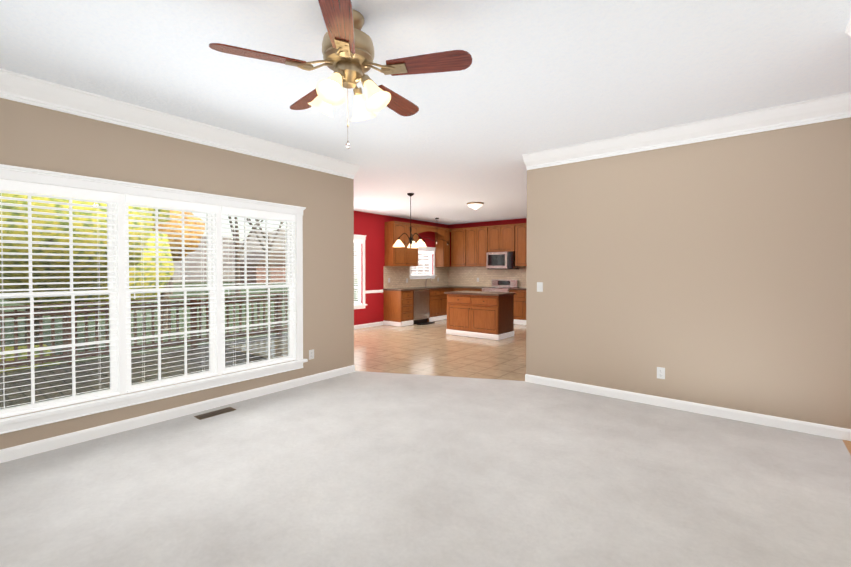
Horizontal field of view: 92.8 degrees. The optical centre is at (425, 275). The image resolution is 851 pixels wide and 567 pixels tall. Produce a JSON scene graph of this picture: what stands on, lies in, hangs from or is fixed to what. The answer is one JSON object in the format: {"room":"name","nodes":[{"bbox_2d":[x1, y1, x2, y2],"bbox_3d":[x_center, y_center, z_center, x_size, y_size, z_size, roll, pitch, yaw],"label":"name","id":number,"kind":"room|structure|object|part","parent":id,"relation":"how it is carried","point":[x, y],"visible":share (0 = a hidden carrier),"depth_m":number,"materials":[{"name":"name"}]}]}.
{"room":"empty living room","nodes":[
{"label":"empty living room","id":0,"kind":"room"},
{"bbox_2d":[0,98,353,449],"bbox_3d":[-2.699,-0.053,3.435,0.140,2.770,5.370,1,1,39],"label":"wall","id":1,"kind":"structure","parent":0,"point":[36,137],"depth_m":4.03,"materials":[{"name":"beige paint"}]},
{"bbox_2d":[0,164,307,433],"bbox_3d":[-2.354,0.159,3.822,0.200,1.920,2.780,1,1,39],"label":"window frames","id":2,"kind":"structure","parent":1,"relation":"in","point":[121,315],"depth_m":3.59,"materials":[{"name":"white wood"}]},
{"bbox_2d":[0,179,118,408],"bbox_3d":[-2.839,0.131,3.176,0.060,1.639,0.699,1,1,39],"label":"window blinds","id":3,"kind":"object","parent":2,"relation":"attached to","point":[39,190],"depth_m":3.14,"materials":[{"name":"white plastic"}]},
{"bbox_3d":[-2.319,0.159,3.794,0.110,1.920,2.780,1,1,39],"label":"living room window casing trim","id":4,"kind":"part","parent":2,"relation":"part of","materials":[{"name":"white wood"}]},
{"bbox_2d":[125,195,294,392],"bbox_3d":[-2.075,0.150,4.137,0.060,1.705,1.654,1,1,39],"label":"window blinds","id":5,"kind":"object","parent":2,"relation":"attached to","point":[132,200],"depth_m":3.98,"materials":[{"name":"white plastic"}]},
{"bbox_2d":[0,365,354,462],"bbox_3d":[-2.637,1.287,3.405,0.016,0.092,5.370,1,1,39],"label":"baseboard","id":6,"kind":"structure","parent":1,"relation":"attached to","point":[33,448],"depth_m":3.62,"materials":[{"name":"white wood"}]},
{"bbox_2d":[0,69,359,178],"bbox_3d":[-2.593,-1.355,3.334,0.130,0.163,5.370,1,1,39],"label":"crown molding","id":7,"kind":"structure","parent":1,"relation":"attached to","point":[18,87],"depth_m":3.56,"materials":[{"name":"white wood"}]},
{"bbox_2d":[309,349,313,359],"bbox_3d":[-1.395,0.966,4.968,0.008,0.116,0.072,1,1,39],"label":"outlet","id":8,"kind":"object","parent":1,"relation":"attached to","point":[311,354],"visible":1,"depth_m":4.96,"materials":[{"name":"white plastic"}]},
{"bbox_2d":[228,319,525,380],"bbox_3d":[1.666,1.304,7.572,8.020,0.044,6.850,1,1,39],"label":"floor","id":9,"kind":"structure","parent":0,"point":[433,349],"depth_m":6.81,"materials":[{"name":"beige tile"}]},
{"bbox_2d":[413,289,434,324],"bbox_3d":[-0.228,0.805,10.613,0.740,0.869,0.630,1,1,39],"label":"stainless steel dishwasher","id":10,"kind":"object","parent":9,"relation":"on","point":[420,307],"visible":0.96,"depth_m":10.47,"materials":[{"name":"grey metal"}]},
{"bbox_2d":[383,221,526,326],"bbox_3d":[1.440,-0.056,10.038,4.167,2.598,2.837,1,1,39],"label":"kitchen cabinets","id":11,"kind":"object","parent":9,"relation":"on","point":[471,247],"visible":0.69,"depth_m":10.95,"materials":[{"name":"brown wood"}]},
{"bbox_2d":[486,252,518,268],"bbox_3d":[2.092,-0.403,11.039,0.790,0.465,0.426,1,1,39],"label":"microwave","id":12,"kind":"object","parent":11,"relation":"attached to","point":[500,260],"visible":0.98,"depth_m":10.88,"materials":[{"name":"silver metal"}]},
{"bbox_2d":[446,295,513,339],"bbox_3d":[1.142,0.827,8.610,1.268,0.870,0.716,1,1,39],"label":"kitchen island","id":13,"kind":"object","parent":9,"relation":"on","point":[484,314],"depth_m":8.29,"materials":[{"name":"brown wood"}]},
{"bbox_2d":[444,291,515,294],"bbox_3d":[1.148,0.372,8.611,1.310,0.040,0.740,1,1,39],"label":"island countertop","id":14,"kind":"structure","parent":13,"relation":"on","point":[451,292],"depth_m":8.49,"materials":[{"name":"stone"}]},
{"bbox_2d":[482,279,517,291],"bbox_3d":[1.994,0.671,10.931,0.778,1.120,0.673,1,1,39],"label":"range","id":15,"kind":"object","parent":9,"relation":"on","point":[501,285],"visible":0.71,"depth_m":10.95,"materials":[{"name":"silver metal"}]},
{"bbox_2d":[354,211,447,324],"bbox_3d":[-1.008,0.227,10.453,0.170,3.520,5.250,1,1,39],"label":"wall","id":16,"kind":"structure","parent":0,"point":[371,226],"depth_m":10.01,"materials":[{"name":"red paint"}]},
{"bbox_2d":[354,321,382,328],"bbox_3d":[-1.823,1.213,9.293,0.016,0.092,2.400,1,1,39],"label":"baseboard","id":17,"kind":"structure","parent":16,"relation":"attached to","point":[375,323],"depth_m":9.83,"materials":[{"name":"white wood"}]},
{"bbox_2d":[365,290,382,293],"bbox_3d":[-1.819,0.403,9.279,0.026,0.070,2.400,1,1,39],"label":"trim","id":18,"kind":"structure","parent":16,"relation":"attached to","point":[374,291],"depth_m":9.97,"materials":[{"name":"white wood"}]},
{"bbox_2d":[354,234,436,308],"bbox_3d":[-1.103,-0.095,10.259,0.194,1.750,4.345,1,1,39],"label":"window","id":19,"kind":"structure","parent":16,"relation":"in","point":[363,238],"depth_m":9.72,"materials":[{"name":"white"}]},
{"bbox_2d":[354,239,361,273],"bbox_3d":[-1.614,-0.447,9.574,0.060,0.795,0.221,1,1,39],"label":"window blinds","id":20,"kind":"object","parent":19,"relation":"attached to","point":[355,241],"depth_m":9.59,"materials":[{"name":"white plastic"}]},
{"bbox_2d":[354,280,361,290],"bbox_3d":[-1.615,0.232,9.581,0.060,0.233,0.220,1,1,39],"label":"window blinds","id":21,"kind":"object","parent":19,"relation":"attached to","point":[358,280],"depth_m":9.59,"materials":[{"name":"white plastic"}]},
{"bbox_2d":[411,251,432,274],"bbox_3d":[-0.113,-0.362,11.461,0.060,0.670,0.942,1,1,39],"label":"window blinds","id":22,"kind":"object","parent":19,"relation":"attached to","point":[419,252],"depth_m":11.57,"materials":[{"name":"white plastic"}]},
{"bbox_2d":[388,278,478,282],"bbox_3d":[0.297,0.119,11.056,1.094,0.136,2.654,1,1,39],"label":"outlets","id":23,"kind":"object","parent":16,"relation":"attached to","point":[437,280],"depth_m":10.94,"materials":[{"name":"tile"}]},
{"bbox_2d":[0,371,850,566],"bbox_3d":[-0.469,1.362,2.313,4.810,0.030,6.400,1,1,39],"label":"floor","id":24,"kind":"structure","parent":0,"point":[365,469],"depth_m":2.57,"materials":[{"name":"grey carpet"}]},
{"bbox_2d":[194,407,235,419],"bbox_3d":[-2.020,1.322,3.905,0.130,0.007,0.340,1,1,39],"label":"floor vent","id":25,"kind":"object","parent":24,"relation":"in","point":[214,413],"visible":1,"depth_m":3.88,"materials":[{"name":"brown metal"}]},
{"bbox_2d":[0,0,850,224],"bbox_3d":[1.471,-1.499,4.238,11.820,0.100,12.250,1,1,39],"label":"ceiling","id":26,"kind":"structure","parent":0,"point":[538,75],"depth_m":2.83,"materials":[{"name":"white paint"}]},
{"bbox_2d":[209,0,471,148],"bbox_3d":[-0.426,-1.056,2.288,1.298,0.732,1.291,1,1,39],"label":"ceiling fan","id":27,"kind":"object","parent":26,"relation":"hanging from","point":[348,50],"visible":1,"depth_m":2.15,"materials":[{"name":"brown wood"}]},
{"bbox_2d":[393,193,425,247],"bbox_3d":[-0.224,-0.993,7.339,0.561,0.995,0.614,1,1,39],"label":"light","id":28,"kind":"object","parent":26,"relation":"hanging from","point":[412,244],"visible":1,"depth_m":7.33,"materials":[{"name":"white glass"}]},
{"bbox_2d":[423,218,448,244],"bbox_3d":[0.291,-1.195,10.806,0.110,0.685,1.253,1,1,39],"label":"light","id":29,"kind":"object","parent":26,"relation":"hanging from","point":[436,239],"visible":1,"depth_m":10.79,"materials":[{"name":"black metal"}]},
{"bbox_2d":[467,202,483,209],"bbox_3d":[1.034,-1.431,8.428,0.356,0.150,0.356,1,1,39],"label":"flush-mount ceiling light","id":30,"kind":"object","parent":26,"relation":"attached to","point":[475,205],"visible":1,"depth_m":8.32,"materials":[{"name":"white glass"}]},
{"bbox_2d":[845,17,850,36],"bbox_3d":[0.917,-1.315,0.342,0.130,0.163,5.060,1,1,39],"label":"crown molding","id":31,"kind":"structure","parent":26,"relation":"attached to","point":[848,29],"depth_m":2.31,"materials":[{"name":"white"}]},
{"bbox_2d":[448,218,526,287],"bbox_3d":[5.228,-0.127,8.929,11.760,2.770,0.140,1,1,39],"label":"wall","id":32,"kind":"structure","parent":0,"point":[492,223],"depth_m":11.61,"materials":[{"name":"red"}]},
{"bbox_2d":[526,117,850,428],"bbox_3d":[2.383,-0.063,4.177,2.808,2.770,0.120,1,1,39],"label":"wall","id":33,"kind":"structure","parent":0,"point":[716,272],"depth_m":3.87,"materials":[{"name":"beige paint"}]},
{"bbox_2d":[537,282,542,291],"bbox_3d":[1.378,0.137,4.893,0.072,0.116,0.016,1,1,39],"label":"light switch","id":34,"kind":"object","parent":33,"relation":"attached to","point":[539,286],"visible":1,"depth_m":4.89,"materials":[{"name":"white plastic"}]},
{"bbox_2d":[657,367,664,378],"bbox_3d":[2.385,0.988,4.108,0.072,0.116,0.008,1,1,39],"label":"outlet","id":35,"kind":"object","parent":33,"relation":"attached to","point":[660,372],"visible":1,"depth_m":4.11,"materials":[{"name":"white plastic"}]},
{"bbox_2d":[522,92,850,169],"bbox_3d":[2.305,-1.365,4.061,2.808,0.163,0.130,1,1,39],"label":"crown molding","id":36,"kind":"structure","parent":33,"relation":"attached to","point":[834,107],"depth_m":3.80,"materials":[{"name":"white wood"}]},
{"bbox_2d":[525,374,850,440],"bbox_3d":[2.341,1.277,4.142,2.840,0.092,0.016,1,1,39],"label":"baseboard","id":37,"kind":"structure","parent":33,"relation":"attached to","point":[767,420],"depth_m":3.87,"materials":[{"name":"white wood"}]},
{"bbox_2d":[843,440,850,454],"bbox_3d":[4.608,1.381,1.780,3.800,0.046,12.250,1,1,39],"label":"floor","id":38,"kind":"structure","parent":0,"point":[847,444],"depth_m":3.21,"materials":[{"name":"beige wood"}]},
{"label":"outside","id":39,"kind":"structure","parent":0,"visible":0},
{"bbox_2d":[0,279,357,363],"bbox_3d":[-29.847,1.948,30.078,75.450,0.450,130.000,1,1,39],"label":"lawn","id":40,"kind":"structure","parent":39,"point":[48,332],"depth_m":16.17,"materials":[{"name":"green plant"}]},
{"bbox_2d":[0,344,59,372],"bbox_3d":[-7.827,1.642,5.363,1.512,1.492,4.614,1,1,39],"label":"shrubs","id":41,"kind":"object","parent":40,"relation":"on","point":[19,354],"depth_m":6.54,"materials":[{"name":"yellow plant"}]},
{"bbox_2d":[0,190,283,345],"bbox_3d":[-15.472,-4.948,22.706,34.504,13.639,34.410,1,1,39],"label":"autumn trees","id":42,"kind":"object","parent":40,"relation":"on","point":[78,252],"depth_m":7.51,"materials":[{"name":"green plant"}]},
{"bbox_2d":[0,333,287,408],"bbox_3d":[-4.087,1.758,5.224,4.210,0.660,11.200,1,1,39],"label":"deck","id":43,"kind":"object","parent":40,"relation":"on","point":[15,383],"depth_m":5.93,"materials":[{"name":"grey wood"}]},
{"bbox_2d":[0,293,287,368],"bbox_3d":[-5.664,0.926,6.452,0.140,0.970,11.115,1,1,39],"label":"deck railing","id":44,"kind":"object","parent":43,"relation":"on","point":[68,319],"depth_m":7.15,"materials":[{"name":"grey wood"}]},
{"bbox_2d":[173,229,357,282],"bbox_3d":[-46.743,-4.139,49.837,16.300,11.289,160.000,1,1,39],"label":"building","id":45,"kind":"structure","parent":39,"point":[241,269],"depth_m":70.07,"materials":[{"name":"brick"}]}
]}

